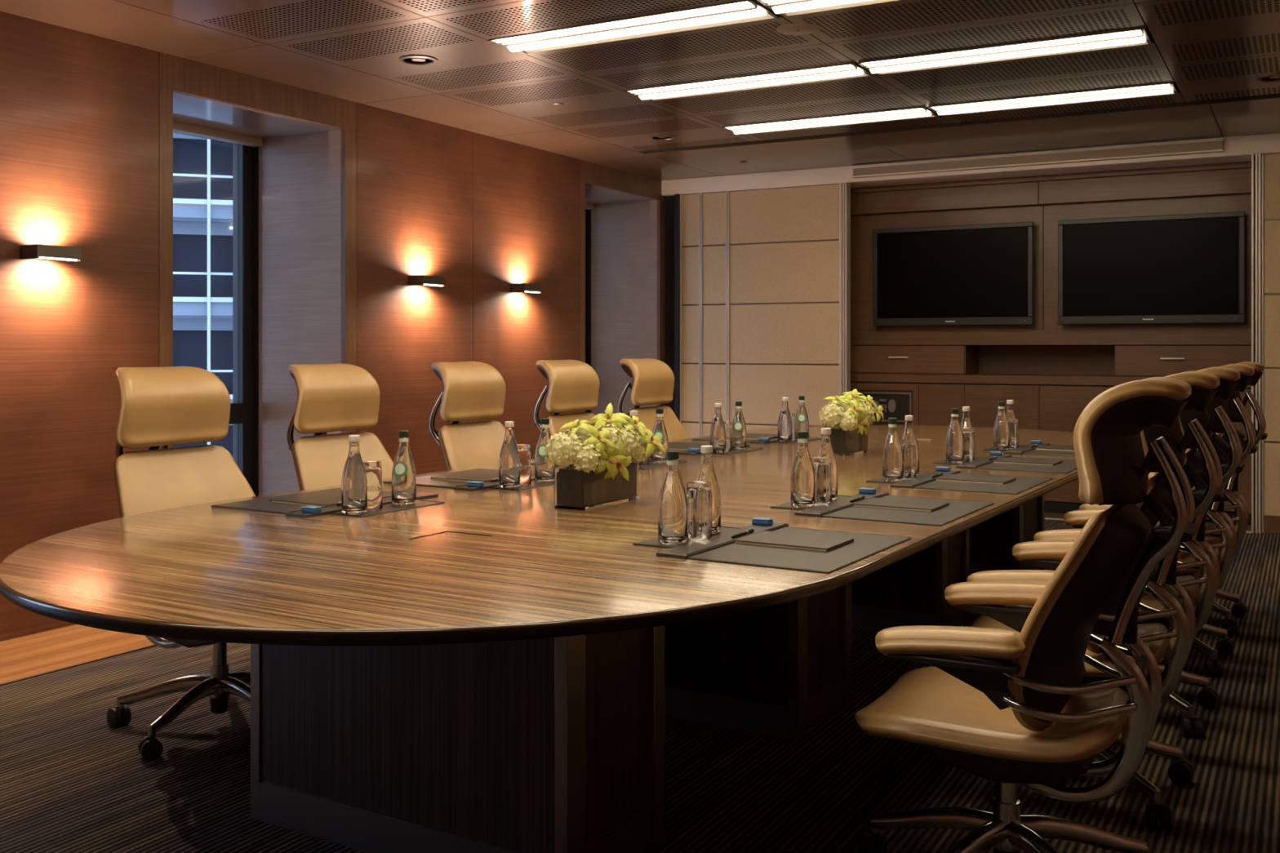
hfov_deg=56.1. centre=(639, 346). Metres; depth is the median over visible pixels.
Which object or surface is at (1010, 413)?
water bottle
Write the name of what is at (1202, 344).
shelf
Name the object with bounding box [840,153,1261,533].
trim
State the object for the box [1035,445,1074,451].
notepad
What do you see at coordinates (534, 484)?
tray
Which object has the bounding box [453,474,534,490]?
tray
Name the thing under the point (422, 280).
wall sconce
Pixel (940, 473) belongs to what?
pen
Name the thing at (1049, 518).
trim
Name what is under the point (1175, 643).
office chair
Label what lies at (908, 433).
water bottle
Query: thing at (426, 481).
desk pad
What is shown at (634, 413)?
water bottle
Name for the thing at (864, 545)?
desk pad
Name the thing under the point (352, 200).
wall
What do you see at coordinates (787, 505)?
tray
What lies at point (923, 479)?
tray
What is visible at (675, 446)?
notepad
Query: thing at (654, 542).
tray
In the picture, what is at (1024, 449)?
tray
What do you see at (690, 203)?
partition panel
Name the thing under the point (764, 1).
diffuser
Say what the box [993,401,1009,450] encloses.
water bottle
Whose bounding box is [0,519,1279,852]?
floor
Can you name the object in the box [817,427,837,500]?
water bottle
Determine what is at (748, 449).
tray
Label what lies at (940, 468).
tin
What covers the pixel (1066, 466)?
desk pad
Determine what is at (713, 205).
partition panel
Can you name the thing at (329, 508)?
tray
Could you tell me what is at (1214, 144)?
projection screen
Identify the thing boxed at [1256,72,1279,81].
recessed light
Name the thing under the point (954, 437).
water bottle
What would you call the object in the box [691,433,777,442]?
desk pad
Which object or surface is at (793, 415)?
tumbler
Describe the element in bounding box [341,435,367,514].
water bottle
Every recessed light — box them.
[399,54,438,65]
[648,134,675,140]
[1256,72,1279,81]
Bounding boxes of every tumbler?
[363,461,382,510]
[516,444,531,484]
[642,430,648,465]
[686,480,712,539]
[723,420,731,451]
[790,413,795,440]
[811,456,831,503]
[899,439,915,479]
[961,427,974,461]
[1007,418,1018,448]
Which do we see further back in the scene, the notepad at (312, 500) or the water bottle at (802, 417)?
the water bottle at (802, 417)
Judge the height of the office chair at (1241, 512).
1.180 m
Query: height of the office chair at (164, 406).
1.180 m
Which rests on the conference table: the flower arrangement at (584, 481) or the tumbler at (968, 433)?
the flower arrangement at (584, 481)
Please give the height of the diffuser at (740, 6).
0.038 m
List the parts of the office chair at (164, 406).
leg, backrest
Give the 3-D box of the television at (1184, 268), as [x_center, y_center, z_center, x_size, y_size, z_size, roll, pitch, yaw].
[3.706,-0.555,8.741,1.250,0.780,0.120,0,0,29]
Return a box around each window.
[173,120,262,488]
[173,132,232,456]
[585,202,594,412]
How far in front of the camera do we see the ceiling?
6.07 m
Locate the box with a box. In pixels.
[857,391,911,422]
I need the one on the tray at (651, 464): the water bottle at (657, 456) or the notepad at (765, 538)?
the water bottle at (657, 456)
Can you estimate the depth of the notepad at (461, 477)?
4.56 m
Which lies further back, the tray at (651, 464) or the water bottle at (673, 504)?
the tray at (651, 464)
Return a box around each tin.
[301,505,321,513]
[466,480,484,487]
[688,448,700,453]
[751,516,773,525]
[758,437,769,441]
[858,487,875,494]
[935,466,950,471]
[989,451,1002,456]
[1030,440,1041,444]
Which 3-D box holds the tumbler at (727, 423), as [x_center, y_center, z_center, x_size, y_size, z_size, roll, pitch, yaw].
[0.408,0.433,5.816,0.071,0.147,0.071,0,0,31]
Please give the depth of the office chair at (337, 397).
4.66 m
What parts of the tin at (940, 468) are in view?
tin lid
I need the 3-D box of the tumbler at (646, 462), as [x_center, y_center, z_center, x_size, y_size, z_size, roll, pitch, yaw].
[0.004,0.433,5.148,0.071,0.147,0.071,0,0,31]
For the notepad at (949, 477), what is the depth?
4.51 m
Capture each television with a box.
[872,222,1034,326]
[1057,211,1244,324]
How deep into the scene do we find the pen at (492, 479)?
4.44 m
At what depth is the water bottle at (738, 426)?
5.88 m
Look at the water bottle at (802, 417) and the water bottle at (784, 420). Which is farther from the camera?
the water bottle at (802, 417)
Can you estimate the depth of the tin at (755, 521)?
3.37 m
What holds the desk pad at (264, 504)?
on the conference table
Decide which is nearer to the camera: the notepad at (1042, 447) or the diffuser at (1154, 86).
the notepad at (1042, 447)
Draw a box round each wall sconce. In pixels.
[20,244,81,262]
[408,275,444,286]
[510,283,541,293]
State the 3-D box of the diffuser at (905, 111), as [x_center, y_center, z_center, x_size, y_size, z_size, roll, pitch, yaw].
[1.133,-1.431,7.480,1.287,0.038,0.053,0,0,29]
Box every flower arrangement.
[543,403,666,510]
[818,388,883,456]
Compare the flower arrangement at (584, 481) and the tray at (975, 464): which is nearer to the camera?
the flower arrangement at (584, 481)
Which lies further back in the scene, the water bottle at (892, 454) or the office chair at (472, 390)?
the office chair at (472, 390)
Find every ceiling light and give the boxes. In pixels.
[488,0,779,54]
[624,62,872,101]
[722,106,938,134]
[756,0,899,17]
[857,25,1151,75]
[928,80,1177,115]
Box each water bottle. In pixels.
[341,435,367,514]
[391,430,416,506]
[498,421,519,488]
[534,417,555,482]
[630,410,643,467]
[650,408,668,462]
[657,450,688,544]
[696,445,720,534]
[709,403,725,453]
[731,401,746,449]
[777,397,792,442]
[790,431,814,506]
[795,395,808,439]
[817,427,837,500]
[882,417,902,481]
[901,415,919,476]
[946,408,964,463]
[960,406,974,439]
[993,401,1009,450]
[1005,400,1016,418]
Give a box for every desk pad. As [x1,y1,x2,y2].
[211,487,391,514]
[382,468,534,488]
[668,441,709,451]
[688,526,911,573]
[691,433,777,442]
[822,495,994,526]
[914,472,1053,494]
[977,457,1076,473]
[1022,444,1075,456]
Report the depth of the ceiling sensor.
7.01 m
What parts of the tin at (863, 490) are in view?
tin lid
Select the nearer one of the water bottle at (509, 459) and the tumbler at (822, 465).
the tumbler at (822, 465)
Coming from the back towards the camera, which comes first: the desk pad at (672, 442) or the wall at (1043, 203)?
the wall at (1043, 203)
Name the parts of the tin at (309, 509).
tin lid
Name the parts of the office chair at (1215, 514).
armrest, backrest, seat, arm rod, leg, arm rod, leg, arm rod, arm rod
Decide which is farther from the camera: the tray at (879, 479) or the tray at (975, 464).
the tray at (975, 464)
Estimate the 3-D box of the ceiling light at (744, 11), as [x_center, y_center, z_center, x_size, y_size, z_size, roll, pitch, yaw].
[-0.050,-1.441,5.362,1.323,0.090,0.300,0,0,29]
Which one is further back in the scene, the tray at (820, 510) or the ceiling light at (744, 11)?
the ceiling light at (744, 11)
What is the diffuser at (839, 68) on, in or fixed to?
attached to the ceiling light at (844, 71)
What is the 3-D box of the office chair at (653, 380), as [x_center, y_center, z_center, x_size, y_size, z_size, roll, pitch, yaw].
[0.249,0.660,6.762,0.762,1.180,0.698,0,0,30]
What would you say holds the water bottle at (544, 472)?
on the tray at (534, 484)
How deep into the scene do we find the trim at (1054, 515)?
8.81 m
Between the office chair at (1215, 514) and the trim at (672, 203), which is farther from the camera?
the trim at (672, 203)
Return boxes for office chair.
[106,366,255,760]
[286,363,393,490]
[429,361,506,470]
[533,360,601,440]
[617,358,688,440]
[854,377,1198,852]
[945,371,1225,831]
[1033,366,1244,738]
[1079,364,1257,677]
[1148,361,1267,634]
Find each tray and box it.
[284,492,438,517]
[328,499,444,517]
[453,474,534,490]
[489,480,554,490]
[632,526,739,548]
[638,460,687,469]
[656,522,788,559]
[679,444,750,455]
[712,447,763,454]
[750,435,809,444]
[770,495,848,510]
[773,437,821,443]
[795,492,888,516]
[866,472,927,483]
[890,470,960,488]
[933,457,983,465]
[955,454,1012,468]
[982,444,1026,451]
[1004,443,1050,454]
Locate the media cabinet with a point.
(1050, 387)
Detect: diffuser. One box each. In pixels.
[495,0,752,43]
[630,64,853,93]
[727,108,924,128]
[763,0,780,2]
[771,0,867,13]
[863,30,1142,65]
[933,84,1170,108]
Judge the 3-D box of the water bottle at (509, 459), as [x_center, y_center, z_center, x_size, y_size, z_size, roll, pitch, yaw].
[-0.470,0.389,4.326,0.078,0.236,0.076,0,0,-16]
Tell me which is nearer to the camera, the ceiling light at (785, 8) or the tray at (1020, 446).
the ceiling light at (785, 8)
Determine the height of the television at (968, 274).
0.780 m
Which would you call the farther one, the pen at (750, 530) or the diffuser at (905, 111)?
the diffuser at (905, 111)
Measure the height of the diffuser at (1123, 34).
0.038 m
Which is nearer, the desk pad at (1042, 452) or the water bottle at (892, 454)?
the water bottle at (892, 454)
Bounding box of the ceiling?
[0,0,1279,180]
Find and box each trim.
[0,644,155,686]
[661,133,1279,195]
[664,194,679,422]
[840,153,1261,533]
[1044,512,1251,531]
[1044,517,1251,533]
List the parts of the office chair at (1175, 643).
armrest, armrest, seat, backrest, leg, arm rod, arm rod, leg, arm rod, arm rod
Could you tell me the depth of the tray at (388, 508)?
3.77 m
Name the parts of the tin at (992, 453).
tin lid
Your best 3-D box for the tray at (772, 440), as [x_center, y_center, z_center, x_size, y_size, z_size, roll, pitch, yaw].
[0.771,0.504,6.569,0.084,0.012,0.600,0,0,31]
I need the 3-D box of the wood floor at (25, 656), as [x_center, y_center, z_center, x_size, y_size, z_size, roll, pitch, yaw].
[-2.159,1.274,6.359,1.529,0.051,10.800,0,0,29]
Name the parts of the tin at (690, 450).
tin lid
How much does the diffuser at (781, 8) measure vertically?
0.054 m
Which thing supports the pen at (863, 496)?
on the tray at (820, 510)
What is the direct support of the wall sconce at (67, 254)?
attached to the wall at (352, 200)
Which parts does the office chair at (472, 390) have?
backrest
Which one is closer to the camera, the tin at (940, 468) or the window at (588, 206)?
the tin at (940, 468)
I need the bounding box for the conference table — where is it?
[0,425,1078,852]
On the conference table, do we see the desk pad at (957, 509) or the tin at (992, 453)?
the desk pad at (957, 509)
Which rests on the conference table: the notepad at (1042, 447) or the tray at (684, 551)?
the tray at (684, 551)
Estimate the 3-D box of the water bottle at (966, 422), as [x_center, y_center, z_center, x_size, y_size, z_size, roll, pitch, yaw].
[1.468,0.389,5.404,0.078,0.236,0.076,0,0,2]
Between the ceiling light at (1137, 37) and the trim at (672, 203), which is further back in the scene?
the trim at (672, 203)
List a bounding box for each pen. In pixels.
[490,478,498,482]
[730,528,754,537]
[848,494,865,502]
[931,471,942,477]
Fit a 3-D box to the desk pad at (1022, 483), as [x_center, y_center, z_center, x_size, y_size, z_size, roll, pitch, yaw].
[1.287,0.507,4.467,0.360,0.005,0.570,0,0,31]
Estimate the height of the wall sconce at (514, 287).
0.060 m
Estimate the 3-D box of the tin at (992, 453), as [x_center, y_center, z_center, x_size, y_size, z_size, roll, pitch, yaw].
[1.635,0.492,5.511,0.052,0.018,0.036,0,0,28]
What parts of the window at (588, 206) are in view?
head trim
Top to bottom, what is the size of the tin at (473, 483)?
0.018 m
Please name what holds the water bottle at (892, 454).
on the tray at (879, 479)
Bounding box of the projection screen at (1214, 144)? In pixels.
[851,137,1224,177]
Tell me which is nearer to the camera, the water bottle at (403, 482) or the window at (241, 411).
the water bottle at (403, 482)
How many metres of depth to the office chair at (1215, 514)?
4.63 m
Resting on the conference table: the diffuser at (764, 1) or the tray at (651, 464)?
the tray at (651, 464)
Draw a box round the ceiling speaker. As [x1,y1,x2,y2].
[775,22,820,35]
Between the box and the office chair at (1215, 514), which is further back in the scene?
the box
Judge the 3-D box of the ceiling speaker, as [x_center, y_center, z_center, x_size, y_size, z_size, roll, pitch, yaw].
[0.706,-1.415,5.367,0.196,0.011,0.196,0,0,29]
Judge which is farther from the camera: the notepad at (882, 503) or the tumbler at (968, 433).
the tumbler at (968, 433)
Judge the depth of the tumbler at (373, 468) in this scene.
3.72 m
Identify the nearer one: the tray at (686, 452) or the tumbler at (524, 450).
the tumbler at (524, 450)
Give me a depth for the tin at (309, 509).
3.61 m
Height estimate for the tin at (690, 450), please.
0.018 m
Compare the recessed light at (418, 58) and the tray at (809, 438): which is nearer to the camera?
the recessed light at (418, 58)
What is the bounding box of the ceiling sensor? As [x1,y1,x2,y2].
[552,102,564,105]
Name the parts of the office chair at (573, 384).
backrest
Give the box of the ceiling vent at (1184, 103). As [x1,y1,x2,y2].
[639,93,1279,153]
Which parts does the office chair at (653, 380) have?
backrest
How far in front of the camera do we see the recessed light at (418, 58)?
5.93 m
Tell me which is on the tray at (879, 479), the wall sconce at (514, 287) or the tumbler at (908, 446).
the tumbler at (908, 446)
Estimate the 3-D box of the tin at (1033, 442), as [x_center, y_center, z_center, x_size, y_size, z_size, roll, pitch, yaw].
[2.039,0.492,6.178,0.052,0.018,0.036,0,0,28]
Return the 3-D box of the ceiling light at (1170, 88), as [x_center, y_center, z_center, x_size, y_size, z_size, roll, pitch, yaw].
[2.360,-1.441,6.914,1.328,0.090,0.300,0,0,29]
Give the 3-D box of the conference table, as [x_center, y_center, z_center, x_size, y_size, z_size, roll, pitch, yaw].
[0.531,0.879,4.972,2.244,0.742,6.220,0,0,31]
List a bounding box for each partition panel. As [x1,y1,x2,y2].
[680,192,700,437]
[700,191,727,436]
[727,183,839,430]
[1261,152,1279,533]
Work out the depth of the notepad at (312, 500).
3.88 m
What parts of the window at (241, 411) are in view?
head trim, pane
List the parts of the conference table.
corner post, kick plate, corner post, corner post, kick plate, corner post, corner post, kick plate, corner post, corner post, kick plate, corner post, corner post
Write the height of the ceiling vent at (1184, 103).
0.050 m
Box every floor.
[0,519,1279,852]
[0,624,154,684]
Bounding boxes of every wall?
[0,10,664,641]
[850,168,1251,344]
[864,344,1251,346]
[1253,155,1258,531]
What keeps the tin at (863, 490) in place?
on the tray at (820, 510)
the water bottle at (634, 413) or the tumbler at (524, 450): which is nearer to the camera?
the tumbler at (524, 450)
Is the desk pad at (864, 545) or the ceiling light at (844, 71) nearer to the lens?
the desk pad at (864, 545)
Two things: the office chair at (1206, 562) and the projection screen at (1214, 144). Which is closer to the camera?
the office chair at (1206, 562)
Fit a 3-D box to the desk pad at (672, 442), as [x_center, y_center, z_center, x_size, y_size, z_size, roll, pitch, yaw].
[0.184,0.507,6.035,0.360,0.005,0.570,0,0,31]
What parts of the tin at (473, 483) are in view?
tin lid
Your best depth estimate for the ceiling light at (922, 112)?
7.50 m
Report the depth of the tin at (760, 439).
6.33 m
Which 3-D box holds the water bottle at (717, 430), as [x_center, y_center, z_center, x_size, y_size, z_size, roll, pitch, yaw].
[0.371,0.389,5.723,0.078,0.236,0.076,0,0,-23]
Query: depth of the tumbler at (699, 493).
3.16 m
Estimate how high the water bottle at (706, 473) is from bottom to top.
0.236 m
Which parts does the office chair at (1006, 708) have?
armrest, seat, armrest, leg, backrest, arm rod, arm rod, leg, arm rod, arm rod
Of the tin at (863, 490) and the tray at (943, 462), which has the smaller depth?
the tin at (863, 490)
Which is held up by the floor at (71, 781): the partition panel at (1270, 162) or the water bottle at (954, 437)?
the partition panel at (1270, 162)
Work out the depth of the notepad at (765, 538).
3.07 m
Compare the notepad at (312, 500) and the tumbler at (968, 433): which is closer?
the notepad at (312, 500)
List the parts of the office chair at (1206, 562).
armrest, armrest, seat, backrest, arm rod, leg, arm rod, leg, arm rod, arm rod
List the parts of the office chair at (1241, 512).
armrest, seat, leg, arm rod, leg, arm rod, arm rod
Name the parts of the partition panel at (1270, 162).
edge trim, skirting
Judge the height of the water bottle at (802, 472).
0.236 m
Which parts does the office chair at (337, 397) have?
backrest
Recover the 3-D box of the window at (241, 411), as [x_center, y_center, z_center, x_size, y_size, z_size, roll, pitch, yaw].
[-2.631,0.000,6.734,0.160,2.500,1.194,0,0,29]
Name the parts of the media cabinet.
door, handle, drawer, door, door, door, handle, drawer, door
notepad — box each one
[270,493,341,506]
[431,472,498,481]
[668,444,701,449]
[734,530,853,551]
[746,435,775,439]
[853,497,949,511]
[935,474,1016,484]
[992,457,1062,465]
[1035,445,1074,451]
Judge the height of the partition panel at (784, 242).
2.538 m
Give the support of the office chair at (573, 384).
on the floor at (71, 781)
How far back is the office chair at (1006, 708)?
2.56 m
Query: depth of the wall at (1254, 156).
8.13 m
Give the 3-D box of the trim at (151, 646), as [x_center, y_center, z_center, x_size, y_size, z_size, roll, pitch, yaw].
[-1.705,1.258,5.590,0.012,0.024,9.900,0,0,29]
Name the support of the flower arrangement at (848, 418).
on the conference table
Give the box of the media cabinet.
[850,343,1251,525]
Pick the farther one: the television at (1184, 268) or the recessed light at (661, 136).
the television at (1184, 268)
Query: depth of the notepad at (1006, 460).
5.19 m
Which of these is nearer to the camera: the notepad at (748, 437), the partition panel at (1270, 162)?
the notepad at (748, 437)
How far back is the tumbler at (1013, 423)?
5.96 m
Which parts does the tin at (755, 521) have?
tin lid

